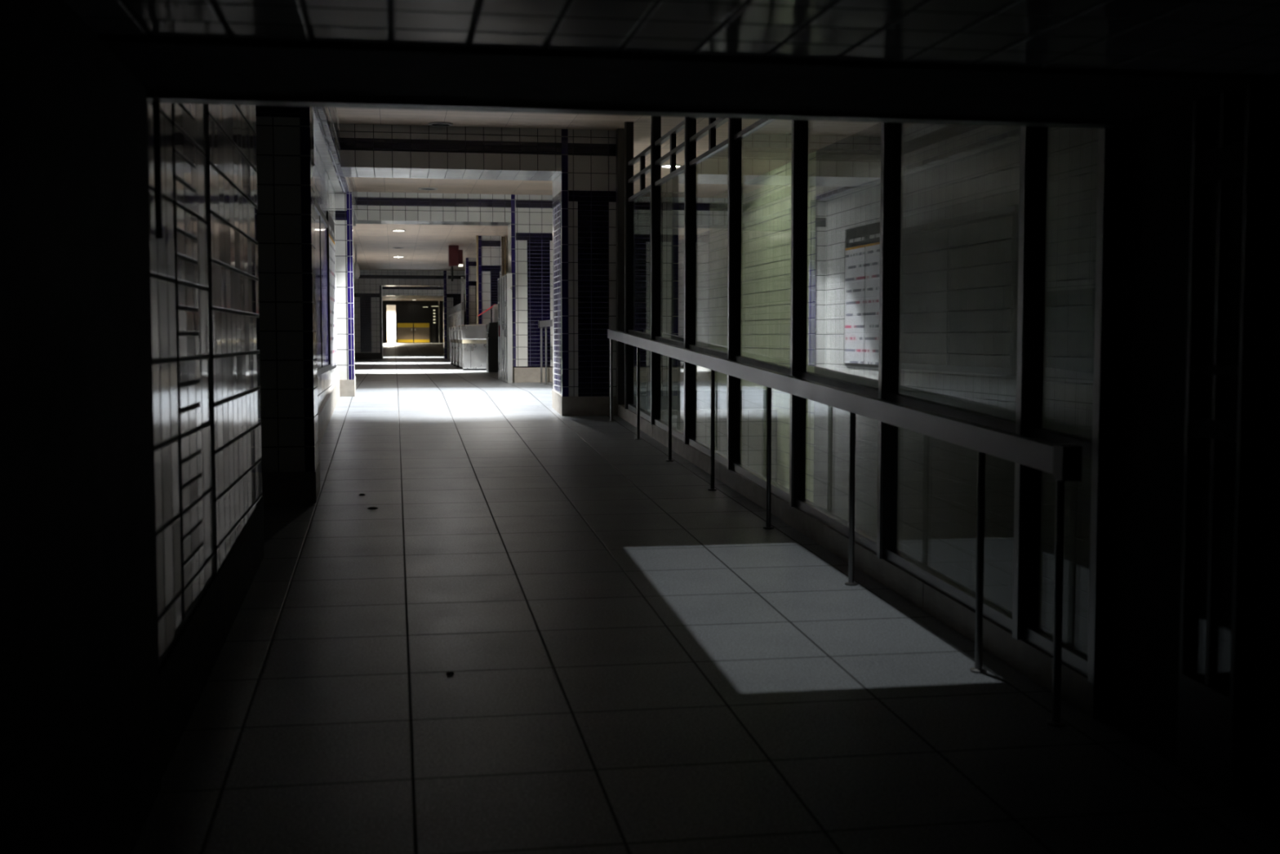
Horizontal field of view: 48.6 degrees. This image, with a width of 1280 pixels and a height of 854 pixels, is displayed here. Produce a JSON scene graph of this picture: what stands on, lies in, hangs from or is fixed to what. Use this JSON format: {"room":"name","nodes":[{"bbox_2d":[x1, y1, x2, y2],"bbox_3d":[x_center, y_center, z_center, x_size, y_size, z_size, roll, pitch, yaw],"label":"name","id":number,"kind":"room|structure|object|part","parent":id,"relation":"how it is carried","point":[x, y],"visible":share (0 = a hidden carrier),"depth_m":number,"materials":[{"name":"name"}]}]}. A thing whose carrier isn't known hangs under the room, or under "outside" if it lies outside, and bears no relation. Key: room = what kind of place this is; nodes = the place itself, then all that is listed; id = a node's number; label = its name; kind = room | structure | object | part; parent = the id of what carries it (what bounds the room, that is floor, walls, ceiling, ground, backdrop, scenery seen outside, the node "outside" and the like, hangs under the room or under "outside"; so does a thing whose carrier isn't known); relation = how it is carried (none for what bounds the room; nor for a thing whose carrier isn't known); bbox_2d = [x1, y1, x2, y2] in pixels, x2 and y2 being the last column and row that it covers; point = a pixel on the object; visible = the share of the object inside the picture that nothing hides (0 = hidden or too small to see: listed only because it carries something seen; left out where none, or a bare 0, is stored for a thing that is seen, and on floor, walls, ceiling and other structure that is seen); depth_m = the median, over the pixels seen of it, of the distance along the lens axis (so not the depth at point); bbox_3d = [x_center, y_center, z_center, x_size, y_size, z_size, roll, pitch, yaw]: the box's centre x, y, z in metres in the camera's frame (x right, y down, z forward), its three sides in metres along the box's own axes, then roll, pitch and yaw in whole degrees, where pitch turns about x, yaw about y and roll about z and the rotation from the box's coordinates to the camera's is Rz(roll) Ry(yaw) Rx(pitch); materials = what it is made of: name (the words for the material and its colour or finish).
{"room":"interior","nodes":[
{"label":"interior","id":0,"kind":"room"},
{"bbox_2d":[0,0,262,853],"bbox_3d":[-1.288,-0.302,1.562,0.800,3.434,9.950,-1,4,-10],"label":"wall","id":1,"kind":"structure","parent":0,"point":[80,737],"depth_m":2.97,"materials":[{"name":"tile"}]},
{"bbox_2d":[152,102,162,238],"bbox_3d":[-1.262,-0.829,3.695,0.017,0.670,0.018,-1,4,-10],"label":"conduit","id":2,"kind":"object","parent":1,"relation":"attached to","point":[156,106],"visible":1,"depth_m":3.70,"materials":[{"name":"black metal"}]},
{"bbox_2d":[159,496,264,780],"bbox_3d":[-1.687,0.636,5.076,0.392,0.436,3.020,-1,4,-10],"label":"baseboard","id":3,"kind":"structure","parent":1,"relation":"attached to","point":[184,672],"depth_m":4.51,"materials":[{"name":"black paint"}]},
{"bbox_2d":[314,142,340,446],"bbox_3d":[-2.813,-1.020,11.727,0.375,2.511,6.650,-1,4,-10],"label":"wall","id":4,"kind":"structure","parent":0,"point":[328,383],"depth_m":12.46,"materials":[{"name":"white tile"}]},
{"bbox_2d":[315,200,330,376],"bbox_3d":[-2.581,-1.092,11.432,0.030,1.320,2.700,-1,4,-10],"label":"case","id":5,"kind":"object","parent":4,"relation":"attached to","point":[322,224],"visible":0.7,"depth_m":11.67,"materials":[{"name":"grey metal"}]},
{"bbox_2d":[326,211,336,370],"bbox_3d":[-2.965,-1.285,13.616,0.022,1.450,1.350,-1,4,-10],"label":"notice board","id":6,"kind":"object","parent":4,"relation":"attached to","point":[331,224],"visible":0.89,"depth_m":13.55,"materials":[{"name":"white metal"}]},
{"bbox_2d":[313,106,357,221],"bbox_3d":[-3.261,-2.565,13.254,0.944,0.388,10.902,-1,4,-10],"label":"wall","id":7,"kind":"structure","parent":0,"point":[326,130],"depth_m":11.85,"materials":[{"name":"white tile"}]},
{"bbox_2d":[386,305,395,342],"bbox_3d":[-11.620,-5.723,77.994,6.600,2.235,0.330,-1,4,-10],"label":"wall","id":8,"kind":"structure","parent":0,"point":[391,309],"depth_m":77.52,"materials":[{"name":"white paint"}]},
{"bbox_2d":[382,300,443,342],"bbox_3d":[-10.957,-5.482,74.173,6.600,2.235,0.300,-1,4,-10],"label":"wall","id":9,"kind":"structure","parent":0,"point":[384,303],"depth_m":73.92,"materials":[{"name":"black metal"}]},
{"bbox_2d":[396,304,413,342],"bbox_3d":[-12.232,-5.398,73.746,0.830,1.980,0.105,-1,4,-10],"label":"door","id":10,"kind":"structure","parent":9,"relation":"in","point":[404,312],"depth_m":73.74,"materials":[{"name":"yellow metal"}]},
{"bbox_3d":[-12.230,-4.873,73.769,0.800,0.630,0.015,-1,4,-10],"label":"kick panel","id":11,"kind":"part","parent":10,"relation":"part of","materials":[{"name":"metal"}]},
{"bbox_2d":[413,304,430,342],"bbox_3d":[-11.399,-5.407,73.890,0.830,1.980,0.105,-1,4,-10],"label":"door","id":12,"kind":"structure","parent":9,"relation":"in","point":[420,314],"depth_m":73.88,"materials":[{"name":"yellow metal"}]},
{"bbox_3d":[-11.397,-4.882,73.913,0.800,0.630,0.015,-1,4,-10],"label":"kick panel","id":13,"kind":"part","parent":12,"relation":"part of","materials":[{"name":"metal"}]},
{"bbox_2d":[382,286,443,296],"bbox_3d":[-6.714,-3.789,49.745,6.600,2.539,0.603,-1,4,-10],"label":"wall","id":14,"kind":"structure","parent":0,"point":[386,291],"depth_m":49.19,"materials":[{"name":"white tile"}]},
{"bbox_2d":[353,270,507,359],"bbox_3d":[-5.228,-3.234,41.182,6.600,2.570,0.820,-1,4,-10],"label":"wall","id":15,"kind":"structure","parent":0,"point":[367,288],"depth_m":40.41,"materials":[{"name":"white tile"}]},
{"bbox_2d":[381,284,382,359],"bbox_3d":[-7.359,-2.992,40.413,0.023,2.095,0.025,-1,4,-10],"label":"guard","id":16,"kind":"object","parent":15,"relation":"attached to","point":[381,285],"visible":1,"depth_m":40.40,"materials":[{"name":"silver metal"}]},
{"bbox_2d":[464,257,476,324],"bbox_3d":[-4.080,-2.809,34.452,0.340,2.570,0.520,-1,4,-10],"label":"wall pier","id":17,"kind":"object","parent":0,"point":[470,264],"visible":0.44,"depth_m":34.17,"materials":[{"name":"white tile"}]},
{"bbox_2d":[339,123,617,415],"bbox_3d":[-1.471,-1.419,13.434,2.630,2.699,0.840,-1,4,-10],"label":"wall","id":18,"kind":"structure","parent":0,"point":[580,165],"depth_m":13.15,"materials":[{"name":"white tile"}]},
{"bbox_2d":[478,235,502,369],"bbox_3d":[-2.881,-2.343,27.063,0.465,2.570,0.520,-1,4,-10],"label":"wall pier","id":19,"kind":"object","parent":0,"point":[490,255],"visible":0.58,"depth_m":26.78,"materials":[{"name":"white tile"}]},
{"bbox_2d":[475,235,479,324],"bbox_3d":[-3.062,-2.344,26.716,0.036,2.525,0.036,-1,4,-10],"label":"pipe","id":20,"kind":"object","parent":19,"relation":"attached to","point":[477,236],"visible":0.66,"depth_m":26.67,"materials":[{"name":"metal"}]},
{"bbox_2d":[477,303,495,316],"bbox_3d":[-2.866,-2.175,26.390,0.034,0.220,0.727,-2,4,-33],"label":"barrier tape","id":21,"kind":"object","parent":20,"relation":"attached to","point":[495,304],"visible":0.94,"depth_m":26.39,"materials":[{"name":"red plastic"}]},
{"bbox_2d":[501,236,503,275],"bbox_3d":[-2.615,-2.362,27.006,0.036,2.525,0.036,-1,4,-10],"label":"pipe","id":22,"kind":"object","parent":19,"relation":"attached to","point":[502,237],"visible":0.34,"depth_m":26.93,"materials":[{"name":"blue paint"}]},
{"bbox_2d":[352,191,709,382],"bbox_3d":[-1.457,-1.854,19.460,6.600,2.590,1.000,-1,4,-10],"label":"wall","id":23,"kind":"structure","parent":0,"point":[528,219],"depth_m":19.19,"materials":[{"name":"white tile"}]},
{"bbox_2d":[336,107,879,301],"bbox_3d":[-5.218,-4.612,41.041,6.600,0.200,75.330,-1,4,-10],"label":"ceiling","id":24,"kind":"structure","parent":0,"point":[425,246],"depth_m":16.43,"materials":[{"name":"white paint"}]},
{"bbox_2d":[353,244,359,279],"bbox_3d":[-5.870,-3.414,29.273,0.160,0.710,0.160,-1,4,-10],"label":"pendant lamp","id":25,"kind":"object","parent":24,"relation":"hanging from","point":[356,267],"visible":0.9,"depth_m":29.24,"materials":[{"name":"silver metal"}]},
{"bbox_3d":[-5.870,-3.574,29.263,0.028,0.390,0.028,1,4,13],"label":"rod","id":26,"kind":"part","parent":25,"relation":"part of","materials":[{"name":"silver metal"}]},
{"bbox_3d":[-5.870,-3.225,29.285,0.160,0.330,0.160,-1,4,-10],"label":"globe","id":27,"kind":"part","parent":25,"relation":"part of"},
{"bbox_2d":[391,229,405,231],"bbox_3d":[-4.323,-3.518,25.366,0.250,0.012,0.250,-1,4,-10],"label":"recessed light","id":28,"kind":"object","parent":24,"relation":"in","point":[397,230],"visible":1,"depth_m":25.34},
{"bbox_2d":[417,187,437,190],"bbox_3d":[-2.732,-3.069,18.247,0.250,0.012,0.250,-1,4,-10],"label":"recessed light","id":29,"kind":"object","parent":24,"relation":"in","point":[420,188],"visible":1,"depth_m":18.26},
{"bbox_2d":[431,300,438,306],"bbox_3d":[-10.583,-6.369,73.013,0.400,0.320,0.120,-1,4,-10],"label":"tube light","id":30,"kind":"object","parent":24,"relation":"hanging from","point":[434,304],"visible":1,"depth_m":72.97,"materials":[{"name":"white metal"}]},
{"bbox_2d":[427,121,453,127],"bbox_3d":[-1.796,-2.721,12.736,0.220,0.012,0.220,-1,4,-10],"label":"recessed light","id":31,"kind":"object","parent":24,"relation":"in","point":[441,124],"visible":1,"depth_m":12.73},
{"bbox_2d":[448,244,462,281],"bbox_3d":[-3.864,-3.425,29.672,0.290,0.740,0.300,-1,4,-10],"label":"signal box","id":32,"kind":"object","parent":24,"relation":"hanging from","point":[455,255],"visible":1,"depth_m":29.52,"materials":[{"name":"metal"}]},
{"bbox_3d":[-3.938,-3.209,29.672,0.048,0.310,0.050,-1,4,-10],"label":"stem","id":33,"kind":"part","parent":32,"relation":"part of","materials":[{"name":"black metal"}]},
{"bbox_2d":[661,164,681,168],"bbox_3d":[0.346,-2.916,15.832,0.250,0.012,0.250,-1,4,-10],"label":"recessed light","id":34,"kind":"object","parent":24,"relation":"in","point":[665,166],"visible":0.73,"depth_m":15.82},
{"bbox_2d":[65,0,1279,75],"bbox_3d":[1.876,-0.797,0.250,6.600,0.300,6.350,-1,4,-10],"label":"ceiling","id":35,"kind":"structure","parent":0,"point":[1215,37],"depth_m":2.86,"materials":[{"name":"white tile"}]},
{"bbox_2d":[99,35,1269,128],"bbox_3d":[1.272,-1.600,3.692,6.600,1.512,0.725,-1,4,-10],"label":"lintel","id":36,"kind":"object","parent":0,"point":[171,69],"visible":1,"depth_m":3.46,"materials":[{"name":"black paint"}]},
{"bbox_2d":[132,341,1279,853],"bbox_3d":[-4.615,-0.242,37.826,6.600,3.850,82.400,-1,4,-10],"label":"floor","id":37,"kind":"structure","parent":0,"point":[639,664],"depth_m":4.50,"materials":[{"name":"tile"}]},
{"bbox_2d":[255,105,319,503],"bbox_3d":[-2.370,-0.787,8.208,0.953,2.532,0.470,-1,4,-10],"label":"wall pier","id":38,"kind":"object","parent":37,"relation":"on","point":[291,464],"visible":0.32,"depth_m":8.05,"materials":[{"name":"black tile"}]},
{"bbox_2d":[334,191,355,396],"bbox_3d":[-3.350,-1.391,15.245,0.533,2.212,0.520,-1,4,-10],"label":"wall pier","id":39,"kind":"object","parent":37,"relation":"on","point":[343,201],"visible":0.48,"depth_m":15.03,"materials":[{"name":"white tile"}]},
{"bbox_2d":[432,306,435,342],"bbox_3d":[-10.722,-5.340,73.823,0.180,1.895,0.287,-1,4,-10],"label":"column","id":40,"kind":"structure","parent":37,"relation":"on","point":[433,308],"depth_m":73.77,"materials":[{"name":"black metal"}]},
{"bbox_2d":[438,300,439,342],"bbox_3d":[-10.425,-5.462,73.504,0.070,2.192,0.070,-1,4,-10],"label":"pole","id":41,"kind":"object","parent":37,"relation":"on","point":[438,300],"visible":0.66,"depth_m":73.48,"materials":[{"name":"silver metal"}]},
{"bbox_2d":[446,671,453,675],"bbox_3d":[-0.627,0.813,4.681,0.027,0.008,0.027,-1,4,-10],"label":"litter","id":42,"kind":"object","parent":37,"relation":"on","point":[449,673],"visible":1,"depth_m":4.67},
{"bbox_2d":[448,327,453,364],"bbox_3d":[-4.104,-1.859,32.269,0.516,0.859,0.684,-1,4,-10],"label":"turnstile","id":43,"kind":"object","parent":37,"relation":"on","point":[450,328],"visible":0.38,"depth_m":31.91,"materials":[{"name":"silver metal"}]},
{"bbox_2d":[451,326,456,365],"bbox_3d":[-3.858,-1.770,30.853,0.516,0.859,0.684,-1,4,-10],"label":"turnstile","id":44,"kind":"object","parent":37,"relation":"on","point":[452,327],"visible":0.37,"depth_m":30.49,"materials":[{"name":"silver metal"}]},
{"bbox_2d":[448,276,464,359],"bbox_3d":[-4.771,-2.703,36.576,0.060,2.000,8.100,-1,4,-10],"label":"screen","id":45,"kind":"object","parent":37,"relation":"on","point":[455,315],"visible":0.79,"depth_m":34.97,"materials":[{"name":"silver metal"}]},
{"bbox_3d":[-4.779,-2.307,36.651,0.030,1.200,8.000,-1,4,-10],"label":"panel","id":46,"kind":"part","parent":45,"relation":"part of","materials":[{"name":"grey metal"}]},
{"bbox_3d":[-4.771,-3.032,36.556,0.020,0.180,8.100,-1,4,-10],"label":"panel","id":47,"kind":"part","parent":45,"relation":"part of","materials":[{"name":"grey metal"}]},
{"bbox_3d":[-4.771,-2.922,36.562,0.050,0.040,8.100,-1,4,-10],"label":"rail","id":48,"kind":"part","parent":45,"relation":"part of","materials":[{"name":"silver metal"}]},
{"bbox_3d":[-4.089,-2.455,32.653,0.060,2.000,0.080,-1,4,-10],"label":"post","id":49,"kind":"part","parent":45,"relation":"part of","materials":[{"name":"silver metal"}]},
{"bbox_2d":[453,325,459,367],"bbox_3d":[-3.612,-1.681,29.437,0.516,0.859,0.684,-1,4,-10],"label":"turnstile","id":50,"kind":"object","parent":37,"relation":"on","point":[455,326],"visible":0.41,"depth_m":29.07,"materials":[{"name":"silver metal"}]},
{"bbox_2d":[457,325,462,368],"bbox_3d":[-3.366,-1.592,28.021,0.516,0.859,0.684,-1,4,-10],"label":"turnstile","id":51,"kind":"object","parent":37,"relation":"on","point":[459,334],"visible":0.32,"depth_m":27.67,"materials":[{"name":"silver metal"}]},
{"bbox_2d":[460,324,487,370],"bbox_3d":[-3.120,-1.502,26.605,0.516,0.859,0.684,-1,4,-10],"label":"base cabinet","id":52,"kind":"object","parent":37,"relation":"on","point":[473,338],"visible":0.88,"depth_m":26.27,"materials":[{"name":"silver metal"}]},
{"bbox_2d":[485,321,497,372],"bbox_3d":[-2.575,-1.422,25.103,0.310,0.888,0.487,-1,4,-10],"label":"waste bin","id":53,"kind":"object","parent":37,"relation":"on","point":[491,336],"visible":0.61,"depth_m":24.89,"materials":[{"name":"black metal"}]},
{"bbox_2d":[485,321,497,337],"bbox_3d":[-2.571,-1.722,25.097,0.297,0.288,0.464,-1,4,-10],"label":"hood","id":54,"kind":"object","parent":53,"relation":"attached to","point":[492,327],"depth_m":24.88,"materials":[{"name":"black metal"}]},
{"bbox_2d":[491,303,497,322],"bbox_3d":[-2.592,-1.646,25.861,0.200,1.240,0.490,-1,4,-10],"label":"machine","id":55,"kind":"object","parent":37,"relation":"on","point":[495,308],"visible":0.26,"depth_m":25.61,"materials":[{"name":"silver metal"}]},
{"bbox_2d":[497,273,512,382],"bbox_3d":[-1.887,-1.368,19.698,0.082,1.460,1.705,-1,4,-10],"label":"wall","id":56,"kind":"structure","parent":37,"relation":"on","point":[504,314],"depth_m":19.27,"materials":[{"name":"silver metal"}]},
{"bbox_3d":[-1.986,-1.417,20.321,0.048,1.420,0.400,-1,4,-10],"label":"panel","id":57,"kind":"part","parent":56,"relation":"part of","materials":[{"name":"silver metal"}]},
{"bbox_3d":[-1.914,-1.391,19.908,0.048,1.420,0.400,-1,4,-10],"label":"panel","id":58,"kind":"part","parent":56,"relation":"part of","materials":[{"name":"silver metal"}]},
{"bbox_3d":[-1.842,-1.365,19.495,0.048,1.420,0.400,-1,4,-10],"label":"panel","id":59,"kind":"part","parent":56,"relation":"part of","materials":[{"name":"silver metal"}]},
{"bbox_3d":[-1.770,-1.339,19.082,0.048,1.420,0.400,-1,4,-10],"label":"panel","id":60,"kind":"part","parent":56,"relation":"part of","materials":[{"name":"silver metal"}]},
{"bbox_2d":[504,236,506,274],"bbox_3d":[-2.566,-2.363,27.015,0.036,2.525,0.036,-1,4,-10],"label":"pipe","id":61,"kind":"object","parent":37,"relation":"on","point":[504,237],"visible":0.34,"depth_m":26.94,"materials":[{"name":"metal"}]},
{"bbox_2d":[537,320,552,384],"bbox_3d":[-0.963,-0.866,16.812,0.060,0.848,4.300,-1,4,-10],"label":"handrail","id":62,"kind":"object","parent":37,"relation":"on","point":[541,323],"visible":0.47,"depth_m":18.25,"materials":[{"name":"metal"}]},
{"bbox_3d":[-1.313,-0.957,18.830,0.056,0.750,0.055,-1,4,-10],"label":"post","id":63,"kind":"part","parent":62,"relation":"part of","materials":[{"name":"metal"}]},
{"bbox_3d":[-0.958,-1.209,16.765,0.040,0.138,4.250,-1,4,-10],"label":"rail","id":64,"kind":"part","parent":62,"relation":"part of","materials":[{"name":"metal"}]},
{"bbox_3d":[-1.210,-0.920,18.240,0.056,0.750,0.055,-1,4,-10],"label":"post","id":65,"kind":"part","parent":62,"relation":"part of","materials":[{"name":"metal"}]},
{"bbox_2d":[607,328,1082,726],"bbox_3d":[0.487,0.000,8.484,0.060,1.223,8.920,-1,4,-10],"label":"handrail","id":66,"kind":"object","parent":37,"relation":"on","point":[1064,461],"visible":1,"depth_m":5.20,"materials":[{"name":"metal"}]},
{"bbox_3d":[-0.256,-0.426,12.752,0.056,0.750,0.055,-1,4,-10],"label":"post","id":67,"kind":"part","parent":66,"relation":"part of","materials":[{"name":"metal"}]},
{"bbox_3d":[-0.013,-0.274,11.360,0.056,0.750,0.055,-1,4,-10],"label":"post","id":68,"kind":"part","parent":66,"relation":"part of","materials":[{"name":"metal"}]},
{"bbox_3d":[0.214,-0.132,10.056,0.056,0.750,0.055,-1,4,-10],"label":"post","id":69,"kind":"part","parent":66,"relation":"part of","materials":[{"name":"metal"}]},
{"bbox_3d":[0.447,0.015,8.712,0.056,0.750,0.055,-1,4,-10],"label":"post","id":70,"kind":"part","parent":66,"relation":"part of","materials":[{"name":"metal"}]},
{"bbox_3d":[0.674,0.157,7.408,0.056,0.750,0.055,-1,4,-10],"label":"post","id":71,"kind":"part","parent":66,"relation":"part of","materials":[{"name":"metal"}]},
{"bbox_3d":[0.483,-0.372,8.480,0.040,0.480,8.880,-1,4,-10],"label":"rail","id":72,"kind":"part","parent":66,"relation":"part of","materials":[{"name":"metal"}]},
{"bbox_3d":[0.908,0.303,6.065,0.056,0.750,0.055,-1,4,-10],"label":"post","id":73,"kind":"part","parent":66,"relation":"part of","materials":[{"name":"metal"}]},
{"bbox_3d":[1.139,0.448,4.741,0.056,0.750,0.055,-1,4,-10],"label":"post","id":74,"kind":"part","parent":66,"relation":"part of","materials":[{"name":"metal"}]},
{"bbox_3d":[1.236,0.509,4.182,0.056,0.750,0.055,-1,4,-10],"label":"post","id":75,"kind":"part","parent":66,"relation":"part of","materials":[{"name":"metal"}]},
{"bbox_2d":[644,408,777,482],"bbox_3d":[2.119,1.762,6.931,2.100,2.750,19.089,-1,4,-10],"label":"floor","id":76,"kind":"structure","parent":0,"point":[753,421],"depth_m":16.12,"materials":[{"name":"tile"}]},
{"bbox_2d":[616,115,1119,684],"bbox_3d":[0.619,-0.992,8.693,0.107,2.956,9.251,-1,4,-10],"label":"window frame","id":77,"kind":"structure","parent":0,"point":[1023,621],"depth_m":6.02,"materials":[{"name":"metal"}]},
{"bbox_3d":[-0.161,-1.480,13.175,0.107,2.544,0.110,-1,4,-10],"label":"post","id":78,"kind":"part","parent":77,"relation":"part of","materials":[{"name":"metal"}]},
{"bbox_3d":[0.024,-0.116,12.159,0.047,0.102,1.278,-1,4,-10],"label":"sill","id":79,"kind":"part","parent":77,"relation":"part of","materials":[{"name":"metal"}]},
{"bbox_3d":[0.023,-0.782,12.117,0.040,0.108,1.278,-1,4,-10],"label":"rail","id":80,"kind":"part","parent":77,"relation":"part of","materials":[{"name":"brown metal"}]},
{"bbox_3d":[0.252,0.026,10.850,0.047,0.104,1.308,-1,4,-10],"label":"sill","id":81,"kind":"part","parent":77,"relation":"part of","materials":[{"name":"metal"}]},
{"bbox_3d":[0.251,-0.640,10.808,0.040,0.109,1.308,-1,4,-10],"label":"rail","id":82,"kind":"part","parent":77,"relation":"part of","materials":[{"name":"brown metal"}]},
{"bbox_3d":[0.482,0.170,9.531,0.047,0.103,1.298,-1,4,-10],"label":"sill","id":83,"kind":"part","parent":77,"relation":"part of","materials":[{"name":"metal"}]},
{"bbox_3d":[0.480,-0.496,9.489,0.040,0.108,1.298,-1,4,-10],"label":"rail","id":84,"kind":"part","parent":77,"relation":"part of","materials":[{"name":"brown metal"}]},
{"bbox_3d":[0.480,-1.151,9.448,0.008,1.322,1.298,-1,4,-10],"label":"glass pane","id":85,"kind":"part","parent":77,"relation":"part of","materials":[{"name":"clear glass"}]},
{"bbox_3d":[0.718,0.318,8.173,0.047,0.108,1.388,-1,4,-10],"label":"sill","id":86,"kind":"part","parent":77,"relation":"part of","materials":[{"name":"metal"}]},
{"bbox_3d":[0.717,-0.348,8.131,0.040,0.112,1.388,-1,4,-10],"label":"rail","id":87,"kind":"part","parent":77,"relation":"part of","materials":[{"name":"brown metal"}]},
{"bbox_3d":[0.717,-1.033,8.088,0.008,1.386,1.388,-1,4,-10],"label":"glass pane","id":88,"kind":"part","parent":77,"relation":"part of","materials":[{"name":"clear glass"}]},
{"bbox_3d":[0.956,-0.198,6.753,0.040,0.110,1.338,-1,4,-10],"label":"rail","id":89,"kind":"part","parent":77,"relation":"part of","materials":[{"name":"brown metal"}]},
{"bbox_3d":[0.958,0.469,6.796,0.047,0.105,1.338,-1,4,-10],"label":"sill","id":90,"kind":"part","parent":77,"relation":"part of","materials":[{"name":"metal"}]},
{"bbox_2d":[617,404,1108,718],"bbox_3d":[0.630,0.354,8.791,0.110,0.575,9.222,-1,4,-10],"label":"baseboard","id":91,"kind":"structure","parent":77,"relation":"attached to","point":[1022,655],"depth_m":5.67,"materials":[{"name":"stone"}]},
{"bbox_3d":[1.193,0.616,5.447,0.047,0.105,1.328,-1,4,-10],"label":"sill","id":92,"kind":"part","parent":77,"relation":"part of","materials":[{"name":"metal"}]},
{"bbox_3d":[1.191,-0.051,5.405,0.040,0.110,1.328,-1,4,-10],"label":"rail","id":93,"kind":"part","parent":77,"relation":"part of","materials":[{"name":"brown metal"}]},
{"bbox_3d":[1.355,0.717,4.516,0.047,0.067,0.488,-1,4,-10],"label":"sill","id":94,"kind":"part","parent":77,"relation":"part of","materials":[{"name":"metal"}]},
{"bbox_3d":[1.353,0.051,4.474,0.040,0.072,0.488,-1,4,-10],"label":"rail","id":95,"kind":"part","parent":77,"relation":"part of","materials":[{"name":"brown metal"}]},
{"bbox_2d":[709,122,1098,653],"bbox_3d":[3.019,0.279,8.677,0.300,5.490,22.400,-1,4,-10],"label":"window glass","id":96,"kind":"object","parent":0,"point":[960,209],"depth_m":11.35,"materials":[{"name":"glass"}]},
{"bbox_2d":[1239,72,1279,831],"bbox_3d":[2.319,0.416,0.424,0.535,2.144,6.390,-1,4,-10],"label":"wall","id":97,"kind":"structure","parent":0,"point":[1260,770],"depth_m":3.45,"materials":[{"name":"black paint"}]},
{"bbox_2d":[1107,83,1258,804],"bbox_3d":[1.704,0.048,3.884,0.560,1.845,0.670,-1,4,-10],"label":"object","id":98,"kind":"structure","parent":97,"relation":"in","point":[1209,727],"depth_m":3.79,"materials":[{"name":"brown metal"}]}
]}

